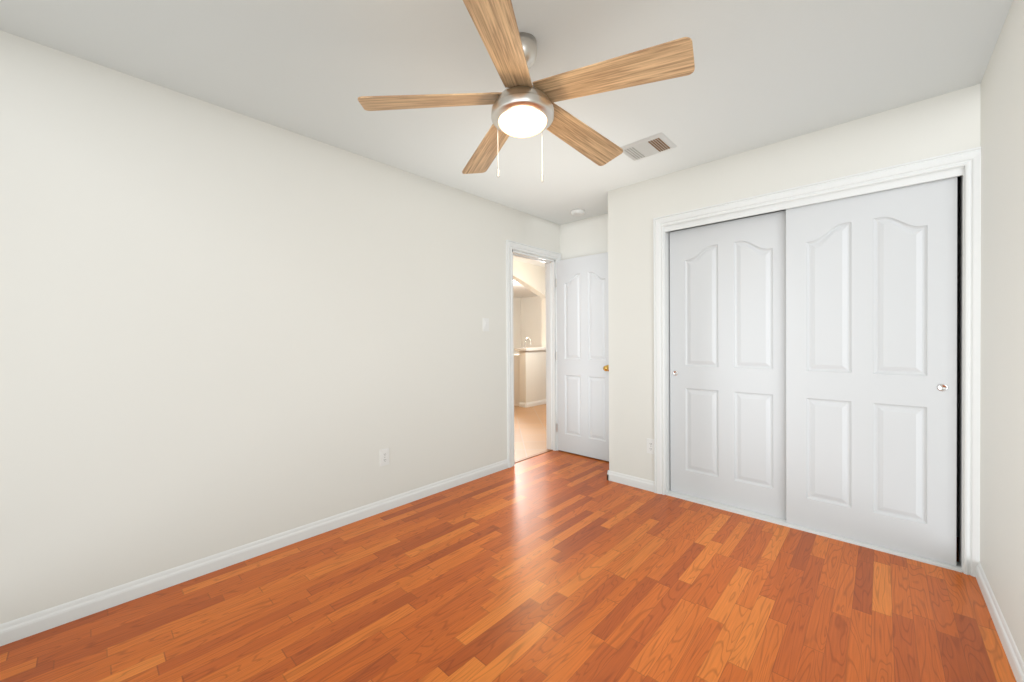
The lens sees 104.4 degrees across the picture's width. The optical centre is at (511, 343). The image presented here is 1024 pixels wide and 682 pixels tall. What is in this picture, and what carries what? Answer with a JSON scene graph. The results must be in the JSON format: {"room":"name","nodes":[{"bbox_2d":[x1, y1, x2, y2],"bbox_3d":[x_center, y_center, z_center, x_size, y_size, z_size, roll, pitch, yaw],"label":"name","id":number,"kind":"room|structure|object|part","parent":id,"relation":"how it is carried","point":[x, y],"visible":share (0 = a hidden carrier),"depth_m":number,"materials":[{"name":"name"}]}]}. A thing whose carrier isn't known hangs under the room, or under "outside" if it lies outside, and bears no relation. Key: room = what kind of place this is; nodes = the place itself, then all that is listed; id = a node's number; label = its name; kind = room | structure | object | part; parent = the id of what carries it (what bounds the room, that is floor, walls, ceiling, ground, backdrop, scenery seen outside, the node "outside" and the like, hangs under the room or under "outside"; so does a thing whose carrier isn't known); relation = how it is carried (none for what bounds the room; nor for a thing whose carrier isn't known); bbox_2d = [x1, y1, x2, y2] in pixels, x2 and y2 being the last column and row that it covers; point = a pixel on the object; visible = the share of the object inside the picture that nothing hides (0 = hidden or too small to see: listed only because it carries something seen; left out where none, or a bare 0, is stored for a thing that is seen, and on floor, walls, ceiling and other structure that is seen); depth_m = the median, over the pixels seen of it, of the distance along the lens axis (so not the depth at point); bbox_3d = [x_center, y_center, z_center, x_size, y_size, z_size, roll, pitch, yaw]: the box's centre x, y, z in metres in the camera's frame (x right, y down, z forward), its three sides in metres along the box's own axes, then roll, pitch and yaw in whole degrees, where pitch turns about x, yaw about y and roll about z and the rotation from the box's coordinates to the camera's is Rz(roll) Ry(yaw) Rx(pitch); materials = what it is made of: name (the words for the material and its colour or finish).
{"room":"empty bedroom","nodes":[
{"label":"empty bedroom","id":0,"kind":"room"},
{"bbox_2d":[0,30,559,623],"bbox_3d":[-0.931,-0.092,2.846,0.120,2.540,4.400,0,1,43],"label":"wall","id":1,"kind":"structure","parent":0,"point":[222,330],"depth_m":2.05,"materials":[{"name":"white paint"}]},
{"bbox_2d":[0,459,507,645],"bbox_3d":[-1.164,1.142,2.499,0.013,0.082,3.305,0,1,43],"label":"baseboard","id":2,"kind":"structure","parent":1,"relation":"attached to","point":[36,622],"depth_m":2.04,"materials":[{"name":"white wood"}]},
{"bbox_2d":[380,448,388,466],"bbox_3d":[-0.895,0.801,2.791,0.008,0.115,0.070,0,1,43],"label":"outlet","id":3,"kind":"object","parent":1,"relation":"attached to","point":[384,456],"visible":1,"depth_m":2.79,"materials":[{"name":"white plastic"}]},
{"bbox_2d":[483,318,488,330],"bbox_3d":[-0.229,-0.163,3.504,0.010,0.115,0.070,0,1,43],"label":"light switch","id":4,"kind":"object","parent":1,"relation":"attached to","point":[485,324],"visible":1,"depth_m":3.50,"materials":[{"name":"white plastic"}]},
{"bbox_2d":[514,449,551,462],"bbox_3d":[0.205,1.156,4.060,0.040,0.006,0.649,0,1,43],"label":"trim","id":5,"kind":"structure","parent":1,"relation":"attached to","point":[531,456],"depth_m":4.06,"materials":[{"name":"brown wood"}]},
{"bbox_2d":[506,240,560,467],"bbox_3d":[0.194,0.136,4.054,0.120,2.046,0.687,0,1,43],"label":"door jamb","id":6,"kind":"structure","parent":1,"relation":"in","point":[550,354],"depth_m":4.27,"materials":[{"name":"white wood"}]},
{"bbox_2d":[555,252,608,460],"bbox_3d":[0.715,0.133,4.006,0.692,2.020,0.106,0,1,43],"label":"entry door","id":7,"kind":"structure","parent":6,"relation":"attached to","point":[582,359],"depth_m":4.02,"materials":[{"name":"white wood"}]},
{"bbox_3d":[0.907,0.241,3.805,0.064,0.064,0.071,0,1,43],"label":"knob","id":8,"kind":"part","parent":7,"relation":"part of","materials":[{"name":"gold metal"}]},
{"bbox_2d":[0,0,1012,224],"bbox_3d":[0.172,-1.301,1.800,3.156,0.080,4.400,0,1,43],"label":"ceiling","id":9,"kind":"structure","parent":0,"point":[766,72],"depth_m":1.80,"materials":[{"name":"white paint"}]},
{"bbox_2d":[358,0,694,182],"bbox_3d":[0.077,-0.986,1.683,1.279,0.545,1.253,0,1,43],"label":"ceiling fan","id":10,"kind":"object","parent":9,"relation":"hanging from","point":[523,107],"visible":1,"depth_m":1.56,"materials":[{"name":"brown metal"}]},
{"bbox_3d":[-0.321,-0.995,1.633,0.474,0.090,0.513,0,1,43],"label":"blade","id":11,"kind":"part","parent":10,"relation":"part of","materials":[{"name":"brown wood"}]},
{"bbox_3d":[-0.031,-0.994,1.310,0.401,0.090,0.560,0,1,43],"label":"blade","id":12,"kind":"part","parent":10,"relation":"part of","materials":[{"name":"brown wood"}]},
{"bbox_3d":[-0.101,-1.000,2.007,0.578,0.090,0.343,0,1,43],"label":"blade","id":13,"kind":"part","parent":10,"relation":"part of","materials":[{"name":"brown wood"}]},
{"bbox_3d":[0.045,-0.909,1.671,0.206,0.046,0.206,0,1,43],"label":"globe","id":14,"kind":"part","parent":10,"relation":"part of"},
{"bbox_3d":[0.322,-1.002,1.909,0.181,0.090,0.588,0,1,43],"label":"blade","id":15,"kind":"part","parent":10,"relation":"part of","materials":[{"name":"brown wood"}]},
{"bbox_3d":[0.364,-0.998,1.490,0.595,0.090,0.252,0,1,43],"label":"blade","id":16,"kind":"part","parent":10,"relation":"part of","materials":[{"name":"brown wood"}]},
{"bbox_2d":[571,209,584,215],"bbox_3d":[0.637,-1.264,3.854,0.132,0.038,0.132,0,1,43],"label":"smoke detector","id":17,"kind":"object","parent":9,"relation":"attached to","point":[577,212],"visible":0.98,"depth_m":3.81,"materials":[{"name":"white plastic"}]},
{"bbox_2d":[620,132,676,160],"bbox_3d":[0.879,-1.267,2.584,0.295,0.010,0.250,0,1,43],"label":"ceiling vent","id":18,"kind":"object","parent":9,"relation":"in","point":[650,146],"visible":0.98,"depth_m":2.56,"materials":[{"name":"white plastic"}]},
{"bbox_2d":[0,450,1015,681],"bbox_3d":[0.220,1.209,1.796,3.076,0.060,4.400,0,1,43],"label":"floor","id":19,"kind":"structure","parent":0,"point":[556,566],"depth_m":1.77,"materials":[{"name":"laminate"}]},
{"bbox_2d":[513,297,520,353],"bbox_3d":[-3.058,-0.134,9.293,0.120,2.540,11.500,0,1,43],"label":"wall","id":20,"kind":"structure","parent":0,"point":[517,319],"depth_m":12.68,"materials":[{"name":"white paint"}]},
{"bbox_2d":[513,256,544,297],"bbox_3d":[-1.264,-1.443,7.602,6.850,0.080,11.500,0,1,43],"label":"ceiling","id":21,"kind":"structure","parent":0,"point":[520,290],"depth_m":10.25,"materials":[{"name":"white paint"}]},
{"bbox_2d":[513,261,545,346],"bbox_3d":[0.502,-0.143,7.372,0.150,2.540,2.860,0,1,43],"label":"arch","id":22,"kind":"object","parent":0,"point":[530,277],"visible":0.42,"depth_m":7.20,"materials":[{"name":"white paint"}]},
{"bbox_2d":[514,404,547,460],"bbox_3d":[-1.215,1.167,7.598,6.930,0.060,11.500,0,1,43],"label":"floor","id":23,"kind":"structure","parent":0,"point":[530,436],"depth_m":5.17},
{"bbox_2d":[514,338,530,405],"bbox_3d":[0.112,0.510,7.548,0.640,1.236,0.610,0,1,43],"label":"cabinet","id":24,"kind":"object","parent":23,"relation":"on","point":[516,383],"depth_m":7.17,"materials":[{"name":"beige wood"}]},
{"bbox_2d":[523,338,530,354],"bbox_3d":[0.301,0.048,7.574,0.050,0.316,0.206,0,1,43],"label":"faucet","id":25,"kind":"object","parent":24,"relation":"on","point":[526,338],"depth_m":7.52,"materials":[{"name":"silver metal"}]},
{"bbox_2d":[514,347,545,402],"bbox_3d":[0.381,0.606,7.272,0.290,1.045,0.670,0,1,43],"label":"half wall","id":26,"kind":"structure","parent":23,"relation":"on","point":[532,373],"depth_m":7.12,"materials":[{"name":"white paint"}]},
{"bbox_2d":[519,399,545,407],"bbox_3d":[0.839,1.080,7.726,0.163,0.082,1.913,0,1,43],"label":"baseboard","id":27,"kind":"structure","parent":26,"relation":"attached to","point":[531,404],"depth_m":7.10,"materials":[{"name":"white wood"}]},
{"bbox_2d":[521,296,541,347],"bbox_3d":[2.091,-0.190,11.207,6.850,2.540,0.120,0,1,43],"label":"wall","id":28,"kind":"structure","parent":0,"point":[531,323],"depth_m":12.49,"materials":[{"name":"white paint"}]},
{"bbox_2d":[560,176,959,536],"bbox_3d":[1.639,-0.066,3.378,2.916,2.440,0.120,0,1,43],"label":"wall","id":29,"kind":"structure","parent":0,"point":[584,237],"depth_m":4.00,"materials":[{"name":"white paint"}]},
{"bbox_2d":[608,83,980,480],"bbox_3d":[1.606,-0.059,2.705,2.046,2.440,0.120,0,1,43],"label":"wall","id":30,"kind":"structure","parent":0,"point":[946,123],"depth_m":2.85,"materials":[{"name":"white paint"}]},
{"bbox_2d":[608,471,653,491],"bbox_3d":[0.979,1.120,3.218,0.370,0.082,0.013,0,1,43],"label":"baseboard","id":31,"kind":"structure","parent":30,"relation":"attached to","point":[629,480],"depth_m":3.22,"materials":[{"name":"white wood"}]},
{"bbox_2d":[647,438,653,453],"bbox_3d":[1.090,0.809,3.112,0.070,0.115,0.008,0,1,43],"label":"outlet","id":32,"kind":"object","parent":30,"relation":"attached to","point":[650,446],"visible":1,"depth_m":3.11,"materials":[{"name":"white plastic"}]},
{"bbox_2d":[653,147,980,576],"bbox_3d":[1.756,0.099,2.554,1.668,2.124,0.141,0,1,43],"label":"door frame","id":33,"kind":"structure","parent":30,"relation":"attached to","point":[926,178],"depth_m":2.37,"materials":[{"name":"white wood"}]},
{"bbox_3d":[1.254,0.230,3.051,0.038,0.038,0.003,0,1,43],"label":"handle","id":34,"kind":"part","parent":33,"relation":"part of","materials":[{"name":"silver metal"}]},
{"bbox_3d":[2.244,0.232,2.070,0.038,0.038,0.003,0,1,43],"label":"handle","id":35,"kind":"part","parent":33,"relation":"part of","materials":[{"name":"silver metal"}]},
{"bbox_2d":[980,0,1023,661],"bbox_3d":[1.810,-0.049,1.334,0.120,2.440,2.880,0,1,43],"label":"wall","id":36,"kind":"structure","parent":0,"point":[1002,354],"depth_m":1.57,"materials":[{"name":"white paint"}]},
{"bbox_2d":[976,562,1023,681],"bbox_3d":[1.071,1.142,0.638,0.013,0.082,3.626,0,1,43],"label":"baseboard","id":37,"kind":"structure","parent":36,"relation":"attached to","point":[1012,653],"depth_m":1.56,"materials":[{"name":"white wood"}]}
]}

